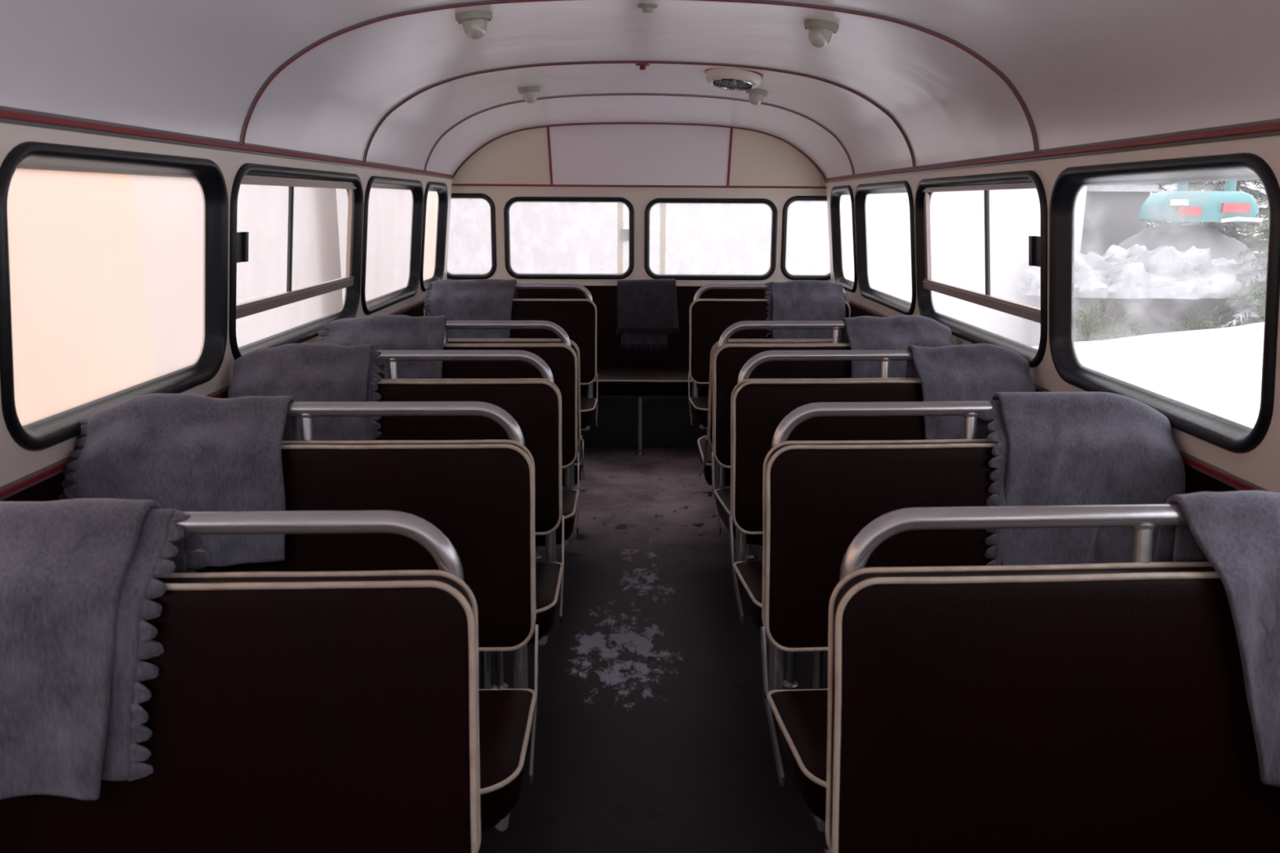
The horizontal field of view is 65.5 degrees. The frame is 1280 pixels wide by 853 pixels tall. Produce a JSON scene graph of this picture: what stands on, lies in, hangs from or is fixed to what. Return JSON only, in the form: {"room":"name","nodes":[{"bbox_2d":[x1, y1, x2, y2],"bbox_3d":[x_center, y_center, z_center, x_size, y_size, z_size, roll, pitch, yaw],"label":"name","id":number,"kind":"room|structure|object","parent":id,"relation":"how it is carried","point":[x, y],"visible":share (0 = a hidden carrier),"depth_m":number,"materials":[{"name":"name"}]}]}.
{"room":"vehicle interior","nodes":[
{"label":"vehicle interior","id":0,"kind":"room"},
{"bbox_2d":[0,122,452,501],"bbox_3d":[-1.275,0.065,2.550,0.201,1.660,8.050,0,13,0],"label":"wall","id":1,"kind":"structure","parent":0,"point":[16,462],"depth_m":2.35,"materials":[{"name":"beige paint"}]},
{"bbox_2d":[0,141,228,451],"bbox_3d":[-1.218,-0.339,2.377,0.110,0.615,1.048,0,13,0],"label":"window","id":2,"kind":"structure","parent":1,"relation":"in","point":[113,263],"depth_m":2.28,"materials":[{"name":"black glass"}]},
{"bbox_2d":[0,298,424,501],"bbox_3d":[-1.238,0.004,2.491,0.012,0.026,7.940,0,13,0],"label":"trim","id":3,"kind":"structure","parent":1,"relation":"attached to","point":[8,490],"depth_m":2.06,"materials":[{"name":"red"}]},
{"bbox_2d":[0,105,453,178],"bbox_3d":[-1.167,-0.692,2.355,0.016,0.030,7.980,0,13,0],"label":"trim","id":4,"kind":"structure","parent":1,"relation":"attached to","point":[11,115],"depth_m":2.45,"materials":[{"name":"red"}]},
{"bbox_2d":[229,163,363,359],"bbox_3d":[-1.219,-0.615,3.602,0.110,0.615,1.390,0,13,0],"label":"window","id":5,"kind":"structure","parent":1,"relation":"in","point":[330,193],"depth_m":3.55,"materials":[{"name":"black glass"}]},
{"bbox_2d":[360,175,423,315],"bbox_3d":[-1.220,-0.906,4.898,0.110,0.615,1.167,0,13,0],"label":"window","id":6,"kind":"structure","parent":1,"relation":"in","point":[378,302],"depth_m":4.95,"materials":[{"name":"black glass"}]},
{"bbox_2d":[419,181,448,291],"bbox_3d":[-1.221,-1.116,5.828,0.110,0.615,0.660,0,13,0],"label":"window","id":7,"kind":"structure","parent":1,"relation":"in","point":[433,260],"depth_m":5.98,"materials":[{"name":"clear glass"}]},
{"bbox_2d":[446,124,831,284],"bbox_3d":[-0.008,-0.940,6.402,2.680,1.943,0.055,0,13,0],"label":"wall","id":8,"kind":"structure","parent":0,"point":[622,154],"depth_m":6.22,"materials":[{"name":"beige paint"}]},
{"bbox_2d":[446,193,496,279],"bbox_3d":[-1.104,-1.210,6.346,0.374,0.540,0.037,0,13,0],"label":"window","id":9,"kind":"structure","parent":8,"relation":"in","point":[472,243],"depth_m":6.35,"materials":[{"name":"clear glass"}]},
{"bbox_2d":[546,126,552,185],"bbox_3d":[-0.561,-1.686,6.203,0.034,0.357,0.010,0,13,0],"label":"trim","id":10,"kind":"structure","parent":8,"relation":"attached to","point":[548,127],"depth_m":6.20,"materials":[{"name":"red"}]},
{"bbox_2d":[503,196,634,279],"bbox_3d":[-0.451,-1.200,6.348,0.827,0.516,0.037,0,13,0],"label":"window","id":11,"kind":"structure","parent":8,"relation":"in","point":[543,226],"depth_m":6.36,"materials":[{"name":"clear glass"}]},
{"bbox_2d":[451,183,826,188],"bbox_3d":[-0.002,-1.508,6.243,2.362,0.018,0.010,0,13,0],"label":"trim","id":12,"kind":"structure","parent":8,"relation":"attached to","point":[452,184],"depth_m":6.24,"materials":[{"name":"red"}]},
{"bbox_2d":[453,122,826,179],"bbox_3d":[-0.004,-1.717,6.192,2.341,0.340,0.012,0,13,0],"label":"trim","id":13,"kind":"structure","parent":8,"relation":"attached to","point":[590,123],"depth_m":6.16,"materials":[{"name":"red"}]},
{"bbox_2d":[644,198,777,279],"bbox_3d":[0.450,-1.194,6.351,0.843,0.513,0.037,0,13,0],"label":"window","id":14,"kind":"structure","parent":8,"relation":"in","point":[724,255],"depth_m":6.36,"materials":[{"name":"clear glass"}]},
{"bbox_2d":[726,128,733,186],"bbox_3d":[0.560,-1.681,6.205,0.031,0.356,0.010,0,13,0],"label":"trim","id":15,"kind":"structure","parent":8,"relation":"attached to","point":[731,129],"depth_m":6.20,"materials":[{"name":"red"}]},
{"bbox_2d":[780,195,831,280],"bbox_3d":[1.091,-1.200,6.350,0.376,0.530,0.037,0,13,0],"label":"window","id":16,"kind":"structure","parent":8,"relation":"in","point":[791,257],"depth_m":6.36,"materials":[{"name":"clear glass"}]},
{"bbox_2d":[0,0,1279,177],"bbox_3d":[0.000,-0.907,2.317,2.414,0.473,8.020,0,13,0],"label":"ceiling","id":17,"kind":"structure","parent":0,"point":[1084,71],"depth_m":2.96,"materials":[{"name":"paint"}]},
{"bbox_2d":[455,9,493,39],"bbox_3d":[-0.499,-1.209,2.997,0.110,0.083,0.110,0,13,0],"label":"ceiling lamp","id":18,"kind":"object","parent":17,"relation":"attached to","point":[474,21],"visible":1,"depth_m":2.96,"materials":[{"name":"beige plastic"}]},
{"bbox_2d":[517,85,540,103],"bbox_3d":[-0.542,-1.629,4.881,0.110,0.084,0.110,0,13,0],"label":"ceiling lamp","id":19,"kind":"object","parent":17,"relation":"attached to","point":[529,93],"visible":1,"depth_m":4.85,"materials":[{"name":"beige plastic"}]},
{"bbox_2d":[423,93,854,174],"bbox_3d":[-0.003,-1.578,5.360,2.343,0.417,0.026,0,13,0],"label":"trim","id":20,"kind":"structure","parent":17,"relation":"attached to","point":[602,94],"depth_m":5.32,"materials":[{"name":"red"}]},
{"bbox_2d":[240,0,1039,150],"bbox_3d":[-0.001,-1.022,2.876,2.343,0.421,0.026,0,13,0],"label":"trim","id":21,"kind":"structure","parent":17,"relation":"attached to","point":[299,54],"depth_m":2.84,"materials":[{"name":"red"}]},
{"bbox_2d":[363,60,915,166],"bbox_3d":[-0.002,-1.314,4.173,2.343,0.421,0.026,0,13,0],"label":"trim","id":22,"kind":"structure","parent":17,"relation":"attached to","point":[852,91],"depth_m":4.13,"materials":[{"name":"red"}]},
{"bbox_2d":[635,63,649,70],"bbox_3d":[0.011,-1.528,4.228,0.060,0.026,0.060,0,13,0],"label":"button","id":23,"kind":"object","parent":17,"relation":"attached to","point":[642,66],"visible":0.92,"depth_m":4.22,"materials":[{"name":"red plastic"}]},
{"bbox_2d":[637,3,657,13],"bbox_3d":[0.023,-1.243,2.959,0.060,0.025,0.060,0,13,0],"label":"plug","id":24,"kind":"object","parent":17,"relation":"attached to","point":[646,7],"visible":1,"depth_m":2.94,"materials":[{"name":"beige plastic"}]},
{"bbox_2d":[704,68,763,90],"bbox_3d":[0.411,-1.532,4.370,0.257,0.092,0.257,0,13,0],"label":"ceiling vent","id":25,"kind":"object","parent":17,"relation":"in","point":[737,79],"visible":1,"depth_m":4.30,"materials":[{"name":"beige plastic"}]},
{"bbox_2d":[712,80,751,89],"bbox_3d":[0.407,-1.508,4.372,0.175,0.038,0.175,0,13,0],"label":"grille","id":26,"kind":"object","parent":25,"relation":"attached to","point":[725,84],"depth_m":4.38,"materials":[{"name":"grey metal"}]},
{"bbox_2d":[746,88,768,105],"bbox_3d":[0.572,-1.620,4.884,0.110,0.085,0.110,0,13,0],"label":"ceiling lamp","id":27,"kind":"object","parent":17,"relation":"attached to","point":[756,95],"visible":0.94,"depth_m":4.85,"materials":[{"name":"beige plastic"}]},
{"bbox_2d":[804,18,839,48],"bbox_3d":[0.560,-1.215,3.079,0.110,0.084,0.110,0,13,0],"label":"ceiling lamp","id":28,"kind":"object","parent":17,"relation":"attached to","point":[820,31],"visible":1,"depth_m":3.04,"materials":[{"name":"beige plastic"}]},
{"bbox_2d":[477,447,830,852],"bbox_3d":[-0.010,0.905,2.741,2.500,0.050,8.050,0,13,0],"label":"floor","id":29,"kind":"structure","parent":0,"point":[653,734],"depth_m":3.07,"materials":[{"name":"black rubber"}]},
{"bbox_2d":[0,510,480,852],"bbox_3d":[-0.698,0.687,1.246,0.961,1.024,0.631,0,13,-2],"label":"seat","id":30,"kind":"object","parent":29,"relation":"on","point":[311,712],"visible":0.85,"depth_m":1.40,"materials":[{"name":"brown leather"}]},
{"bbox_2d":[0,497,209,799],"bbox_3d":[-0.914,0.306,1.403,0.564,0.392,0.178,0,13,-2],"label":"blanket","id":31,"kind":"object","parent":30,"relation":"on","point":[77,584],"visible":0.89,"depth_m":1.36,"materials":[{"name":"grey fabric"}]},
{"bbox_2d":[193,401,538,831],"bbox_3d":[-0.699,0.510,2.035,0.961,1.024,0.631,0,13,-2],"label":"seat","id":32,"kind":"object","parent":29,"relation":"on","point":[480,494],"visible":0.38,"depth_m":2.18,"materials":[{"name":"brown leather"}]},
{"bbox_2d":[59,393,297,566],"bbox_3d":[-1.008,0.125,2.193,0.484,0.385,0.202,0,13,-2],"label":"blanket","id":33,"kind":"object","parent":32,"relation":"on","point":[183,452],"visible":0.73,"depth_m":2.13,"materials":[{"name":"grey fabric"}]},
{"bbox_2d":[478,689,533,831],"bbox_3d":[-0.690,0.658,1.975,0.930,0.141,0.435,0,13,-2],"label":"cushion","id":34,"kind":"object","parent":32,"relation":"on","point":[505,716],"depth_m":1.92,"materials":[{"name":"brown leather"}]},
{"bbox_2d":[374,350,564,688],"bbox_3d":[-0.700,0.335,2.811,0.961,1.024,0.631,0,13,-2],"label":"seat","id":35,"kind":"object","parent":29,"relation":"on","point":[535,404],"visible":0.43,"depth_m":2.96,"materials":[{"name":"brown leather"}]},
{"bbox_2d":[228,343,386,440],"bbox_3d":[-0.985,-0.067,2.963,0.447,0.350,0.172,0,13,-2],"label":"blanket","id":36,"kind":"object","parent":35,"relation":"on","point":[305,372],"visible":0.54,"depth_m":2.92,"materials":[{"name":"grey fabric"}]},
{"bbox_2d":[527,561,560,644],"bbox_3d":[-0.690,0.484,2.751,0.930,0.141,0.435,0,13,-2],"label":"cushion","id":37,"kind":"object","parent":35,"relation":"on","point":[548,575],"depth_m":2.67,"materials":[{"name":"brown leather"}]},
{"bbox_2d":[441,320,579,546],"bbox_3d":[-0.700,0.166,3.565,0.961,1.024,0.631,0,13,-2],"label":"seat","id":38,"kind":"object","parent":29,"relation":"on","point":[561,358],"visible":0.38,"depth_m":3.71,"materials":[{"name":"brown leather"}]},
{"bbox_2d":[317,315,448,378],"bbox_3d":[-0.963,-0.230,3.720,0.481,0.364,0.194,0,13,-2],"label":"blanket","id":39,"kind":"object","parent":38,"relation":"on","point":[384,332],"visible":0.46,"depth_m":3.68,"materials":[{"name":"grey fabric"}]},
{"bbox_2d":[535,488,576,546],"bbox_3d":[-0.691,0.314,3.505,0.930,0.141,0.435,0,13,-2],"label":"cushion","id":40,"kind":"object","parent":38,"relation":"on","point":[569,495],"depth_m":3.38,"materials":[{"name":"brown leather"}]},
{"bbox_2d":[423,283,598,488],"bbox_3d":[-0.707,-0.225,5.299,0.961,1.024,0.631,0,13,-1],"label":"seat","id":41,"kind":"object","parent":29,"relation":"on","point":[577,317],"visible":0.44,"depth_m":5.44,"materials":[{"name":"brown leather"}]},
{"bbox_2d":[423,279,517,338],"bbox_3d":[-0.931,-0.627,5.463,0.503,0.354,0.186,0,13,-1],"label":"blanket","id":42,"kind":"object","parent":41,"relation":"on","point":[478,299],"visible":0.71,"depth_m":5.41,"materials":[{"name":"grey fabric"}]},
{"bbox_2d":[580,397,596,428],"bbox_3d":[-0.700,-0.076,5.239,0.930,0.141,0.435,0,13,-1],"label":"cushion","id":43,"kind":"object","parent":41,"relation":"on","point":[588,406],"depth_m":5.10,"materials":[{"name":"brown leather"}]},
{"bbox_2d":[448,337,584,560],"bbox_3d":[-0.715,0.062,4.210,0.953,0.942,0.601,0,13,-2],"label":"seat","id":44,"kind":"object","parent":29,"relation":"on","point":[464,340],"visible":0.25,"depth_m":3.89,"materials":[{"name":"brown leather"}]},
{"bbox_2d":[562,440,581,485],"bbox_3d":[-0.713,0.134,4.305,0.930,0.141,0.435,0,13,-2],"label":"cushion","id":45,"kind":"object","parent":44,"relation":"on","point":[580,445],"depth_m":4.12,"materials":[{"name":"brown leather"}]},
{"bbox_2d":[516,284,765,455],"bbox_3d":[-0.010,-0.368,6.120,2.420,0.953,0.702,0,13,0],"label":"bench","id":46,"kind":"object","parent":29,"relation":"on","point":[642,396],"visible":0.15,"depth_m":6.07,"materials":[{"name":"brown leather"}]},
{"bbox_2d":[580,365,708,395],"bbox_3d":[-0.010,-0.295,6.121,2.420,0.103,0.588,0,13,0],"label":"cushion","id":47,"kind":"object","parent":46,"relation":"on","point":[612,380],"depth_m":5.85,"materials":[{"name":"brown leather"}]},
{"bbox_2d":[616,278,679,351],"bbox_3d":[0.050,-0.710,6.335,0.400,0.452,0.144,0,13,0],"label":"blanket","id":48,"kind":"object","parent":46,"relation":"on","point":[646,308],"visible":1,"depth_m":6.29,"materials":[{"name":"grey fabric"}]},
{"bbox_2d":[697,338,839,559],"bbox_3d":[0.707,0.061,4.250,0.901,0.943,0.601,0,13,-2],"label":"seat","id":49,"kind":"object","parent":29,"relation":"on","point":[704,442],"visible":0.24,"depth_m":3.98,"materials":[{"name":"brown leather"}]},
{"bbox_2d":[698,436,730,485],"bbox_3d":[0.699,0.132,4.345,0.878,0.141,0.435,0,13,-2],"label":"cushion","id":50,"kind":"object","parent":49,"relation":"on","point":[705,467],"depth_m":4.14,"materials":[{"name":"brown leather"}]},
{"bbox_2d":[688,283,850,487],"bbox_3d":[0.724,-0.230,5.356,0.909,1.024,0.630,0,13,-1],"label":"seat","id":51,"kind":"object","parent":29,"relation":"on","point":[708,318],"visible":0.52,"depth_m":5.49,"materials":[{"name":"brown leather"}]},
{"bbox_2d":[690,396,708,426],"bbox_3d":[0.719,-0.082,5.296,0.878,0.141,0.435,0,13,-1],"label":"cushion","id":52,"kind":"object","parent":51,"relation":"on","point":[699,405],"depth_m":5.16,"materials":[{"name":"brown leather"}]},
{"bbox_2d":[764,280,844,338],"bbox_3d":[0.908,-0.631,5.525,0.440,0.354,0.173,0,13,-1],"label":"blanket","id":53,"kind":"object","parent":51,"relation":"on","point":[796,300],"visible":0.76,"depth_m":5.47,"materials":[{"name":"grey fabric"}]},
{"bbox_2d":[711,320,851,561],"bbox_3d":[0.733,0.161,3.620,0.909,1.024,0.630,0,13,-3],"label":"seat","id":54,"kind":"object","parent":29,"relation":"on","point":[728,359],"visible":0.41,"depth_m":3.75,"materials":[{"name":"brown leather"}]},
{"bbox_2d":[715,488,762,545],"bbox_3d":[0.732,0.309,3.560,0.878,0.141,0.435,0,13,-3],"label":"cushion","id":55,"kind":"object","parent":54,"relation":"on","point":[722,495],"depth_m":3.53,"materials":[{"name":"brown leather"}]},
{"bbox_2d":[840,315,954,377],"bbox_3d":[0.985,-0.248,3.800,0.419,0.344,0.176,0,13,-3],"label":"blanket","id":56,"kind":"object","parent":54,"relation":"on","point":[898,332],"visible":0.45,"depth_m":3.76,"materials":[{"name":"grey fabric"}]},
{"bbox_2d":[728,350,925,688],"bbox_3d":[0.734,0.331,2.865,0.909,1.024,0.630,0,13,-3],"label":"seat","id":57,"kind":"object","parent":29,"relation":"on","point":[757,406],"visible":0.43,"depth_m":2.99,"materials":[{"name":"brown leather"}]},
{"bbox_2d":[735,560,766,635],"bbox_3d":[0.732,0.479,2.805,0.878,0.141,0.435,0,13,-3],"label":"cushion","id":58,"kind":"object","parent":57,"relation":"on","point":[748,575],"depth_m":2.81,"materials":[{"name":"brown leather"}]},
{"bbox_2d":[904,343,1035,439],"bbox_3d":[1.008,-0.071,3.046,0.374,0.355,0.172,0,13,-3],"label":"blanket","id":59,"kind":"object","parent":57,"relation":"on","point":[975,372],"visible":0.5,"depth_m":3.00,"materials":[{"name":"grey fabric"}]},
{"bbox_2d":[760,400,997,832],"bbox_3d":[0.735,0.508,2.078,0.909,1.024,0.630,0,13,-3],"label":"seat","id":60,"kind":"object","parent":29,"relation":"on","point":[818,496],"visible":0.39,"depth_m":2.20,"materials":[{"name":"brown leather"}]},
{"bbox_2d":[770,689,827,823],"bbox_3d":[0.733,0.656,2.017,0.878,0.141,0.435,0,13,-3],"label":"cushion","id":61,"kind":"object","parent":60,"relation":"on","point":[799,717],"depth_m":2.00,"materials":[{"name":"brown leather"}]},
{"bbox_2d":[976,391,1185,565],"bbox_3d":[0.985,0.142,2.260,0.451,0.429,0.182,0,13,-3],"label":"blanket","id":62,"kind":"object","parent":60,"relation":"on","point":[1052,448],"visible":0.76,"depth_m":2.21,"materials":[{"name":"grey fabric"}]},
{"bbox_2d":[823,503,1279,852],"bbox_3d":[0.735,0.682,1.305,0.909,1.024,0.630,0,13,-3],"label":"seat","id":63,"kind":"object","parent":29,"relation":"on","point":[1104,708],"visible":0.95,"depth_m":1.44,"materials":[{"name":"brown leather"}]},
{"bbox_2d":[1153,490,1279,786],"bbox_3d":[0.998,0.315,1.489,0.399,0.426,0.182,0,13,-3],"label":"blanket","id":64,"kind":"object","parent":63,"relation":"on","point":[1237,532],"visible":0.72,"depth_m":1.43,"materials":[{"name":"grey fabric"}]},
{"bbox_2d":[826,135,1279,493],"bbox_3d":[1.264,0.077,2.555,0.201,1.660,8.050,0,13,0],"label":"wall","id":65,"kind":"structure","parent":0,"point":[1260,466],"depth_m":2.22,"materials":[{"name":"beige paint"}]},
{"bbox_2d":[830,185,857,293],"bbox_3d":[1.210,-1.103,5.833,0.109,0.599,0.660,0,13,0],"label":"window","id":66,"kind":"structure","parent":65,"relation":"in","point":[839,210],"depth_m":6.00,"materials":[{"name":"glass"}]},
{"bbox_2d":[853,180,915,315],"bbox_3d":[1.210,-0.894,4.903,0.109,0.599,1.167,0,13,0],"label":"window","id":67,"kind":"structure","parent":65,"relation":"in","point":[873,257],"depth_m":5.01,"materials":[{"name":"clear glass"}]},
{"bbox_2d":[914,170,1047,367],"bbox_3d":[1.211,-0.602,3.607,0.109,0.599,1.390,0,13,0],"label":"window","id":68,"kind":"structure","parent":65,"relation":"in","point":[962,215],"depth_m":3.57,"materials":[{"name":"glass"}]},
{"bbox_2d":[824,118,1279,182],"bbox_3d":[1.165,-0.670,2.361,0.016,0.030,7.980,0,13,0],"label":"trim","id":69,"kind":"structure","parent":65,"relation":"attached to","point":[1271,127],"depth_m":2.46,"materials":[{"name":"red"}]},
{"bbox_2d":[849,298,1269,491],"bbox_3d":[1.228,0.016,2.495,0.012,0.026,7.940,0,13,0],"label":"trim","id":70,"kind":"structure","parent":65,"relation":"attached to","point":[1235,482],"depth_m":2.14,"materials":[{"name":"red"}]},
{"bbox_2d":[1048,152,1279,453],"bbox_3d":[1.212,-0.326,2.381,0.109,0.599,1.048,0,13,0],"label":"window","id":71,"kind":"structure","parent":65,"relation":"in","point":[1215,423],"depth_m":2.28,"materials":[{"name":"clear glass"}]},
{"label":"outside","id":72,"kind":"structure","parent":0,"visible":0},
{"bbox_2d":[1238,231,1266,418],"bbox_3d":[-0.044,-6.482,39.542,120.000,0.184,120.000,0,13,0],"label":"ground","id":73,"kind":"structure","parent":72,"point":[1247,415],"depth_m":11.50,"materials":[{"name":"white snow"}]},
{"bbox_2d":[236,185,338,333],"bbox_3d":[-5.190,-2.476,13.840,3.650,3.820,14.100,0,13,0],"label":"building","id":74,"kind":"structure","parent":73,"relation":"on","point":[276,281],"depth_m":9.55,"materials":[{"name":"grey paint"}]},
{"bbox_2d":[337,187,932,301],"bbox_3d":[-0.059,-2.701,11.590,6.300,5.300,2.200,0,13,0],"label":"trees","id":75,"kind":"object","parent":73,"relation":"on","point":[901,198],"visible":0.11,"depth_m":10.60,"materials":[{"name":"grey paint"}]},
{"bbox_2d":[617,202,665,274],"bbox_3d":[0.010,-1.203,8.124,0.388,3.500,0.080,0,13,0],"label":"frame","id":76,"kind":"object","parent":73,"relation":"on","point":[662,226],"visible":0.04,"depth_m":8.02,"materials":[{"name":"brown"}]},
{"bbox_2d":[930,186,1087,345],"bbox_3d":[5.187,-3.948,16.797,3.600,5.500,2.500,0,13,0],"label":"building","id":77,"kind":"structure","parent":73,"relation":"on","point":[1000,237],"depth_m":15.80,"materials":[{"name":"grey paint"}]},
{"bbox_2d":[1080,184,1159,254],"bbox_3d":[8.703,-3.591,20.622,2.850,2.760,1.800,0,13,0],"label":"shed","id":78,"kind":"object","parent":73,"relation":"on","point":[1119,206],"visible":0.25,"depth_m":19.66,"materials":[{"name":"grey"}]},
{"bbox_2d":[1028,295,1251,346],"bbox_3d":[7.778,-1.532,15.549,3.200,1.160,0.400,0,13,0],"label":"stone wall","id":79,"kind":"structure","parent":73,"relation":"on","point":[1156,321],"depth_m":15.29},
{"bbox_2d":[1017,244,1261,299],"bbox_3d":[7.704,-2.406,15.320,3.632,0.787,1.626,0,13,0],"label":"snow pile","id":80,"kind":"object","parent":79,"relation":"on","point":[1136,259],"visible":0.59,"depth_m":14.94,"materials":[{"name":"white snow"}]},
{"bbox_2d":[1140,183,1165,228],"bbox_3d":[15.450,-9.667,31.787,4.822,10.218,4.815,-3,13,-16],"label":"fir tree","id":81,"kind":"object","parent":73,"relation":"on","point":[1159,188],"visible":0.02,"depth_m":31.51,"materials":[{"name":"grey plant"}]},
{"bbox_2d":[1073,321,1264,413],"bbox_3d":[8.980,-1.355,13.950,10.000,1.371,6.200,0,13,0],"label":"snow bank","id":82,"kind":"object","parent":73,"relation":"on","point":[1177,377],"visible":0.33,"depth_m":13.10,"materials":[{"name":"white snow"}]},
{"bbox_2d":[1073,298,1137,342],"bbox_3d":[6.765,-1.522,14.850,1.212,0.890,1.072,0,13,0],"label":"shrub","id":83,"kind":"object","parent":82,"relation":"on","point":[1089,330],"visible":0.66,"depth_m":14.72,"materials":[{"name":"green plant"}]},
{"bbox_2d":[1106,320,1147,336],"bbox_3d":[7.311,-1.351,14.874,0.684,0.471,0.625,2,13,10],"label":"shrub","id":84,"kind":"object","parent":82,"relation":"on","point":[1135,327],"visible":0.24,"depth_m":14.87,"materials":[{"name":"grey plant"}]},
{"bbox_2d":[1166,310,1222,332],"bbox_3d":[8.326,-1.469,14.927,0.624,0.526,0.593,-4,13,-20],"label":"shrub","id":85,"kind":"object","parent":82,"relation":"on","point":[1194,325],"visible":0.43,"depth_m":14.91,"materials":[{"name":"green plant"}]},
{"bbox_2d":[1117,222,1266,317],"bbox_3d":[9.950,-2.727,18.445,3.434,2.051,2.080,0,13,0],"label":"mound","id":86,"kind":"object","parent":73,"relation":"on","point":[1220,245],"visible":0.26,"depth_m":17.87,"materials":[{"name":"grey snow"}]},
{"bbox_2d":[1137,180,1262,222],"bbox_3d":[9.989,-4.733,17.547,1.800,2.211,1.000,0,13,0],"label":"vehicle","id":87,"kind":"object","parent":86,"relation":"on","point":[1229,205],"visible":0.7,"depth_m":17.36,"materials":[{"name":"teal paint"}]},
{"bbox_2d":[1146,181,1257,239],"bbox_3d":[18.116,-10.066,32.728,5.008,10.627,5.015,4,13,16],"label":"fir tree","id":88,"kind":"object","parent":73,"relation":"on","point":[1189,184],"visible":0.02,"depth_m":32.76,"materials":[{"name":"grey plant"}]},
{"bbox_2d":[1187,179,1268,268],"bbox_3d":[15.107,-7.387,26.104,3.852,8.174,3.857,0,13,0],"label":"fir tree","id":89,"kind":"object","parent":73,"relation":"on","point":[1215,185],"visible":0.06,"depth_m":25.84,"materials":[{"name":"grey plant"}]},
{"bbox_2d":[1190,179,1269,269],"bbox_3d":[17.068,-8.286,28.360,4.243,8.992,4.238,8,15,32],"label":"fir tree","id":90,"kind":"object","parent":73,"relation":"on","point":[1226,228],"visible":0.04,"depth_m":28.34,"materials":[{"name":"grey plant"}]},
{"bbox_2d":[1203,198,1269,329],"bbox_3d":[9.321,-2.336,14.736,2.039,3.297,1.997,0,13,0],"label":"fir tree","id":91,"kind":"object","parent":73,"relation":"on","point":[1259,308],"visible":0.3,"depth_m":14.73,"materials":[{"name":"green plant"}]},
{"bbox_2d":[1238,187,1269,267],"bbox_3d":[16.851,-6.820,24.516,3.665,7.766,3.660,-5,14,-24],"label":"fir tree","id":92,"kind":"object","parent":73,"relation":"on","point":[1261,229],"visible":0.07,"depth_m":25.54,"materials":[{"name":"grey plant"}]},
{"bbox_2d":[1240,181,1268,253],"bbox_3d":[20.718,-8.988,29.781,4.629,9.809,4.623,11,17,40],"label":"fir tree","id":93,"kind":"object","parent":73,"relation":"on","point":[1266,208],"visible":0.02,"depth_m":30.88,"materials":[{"name":"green plant"}]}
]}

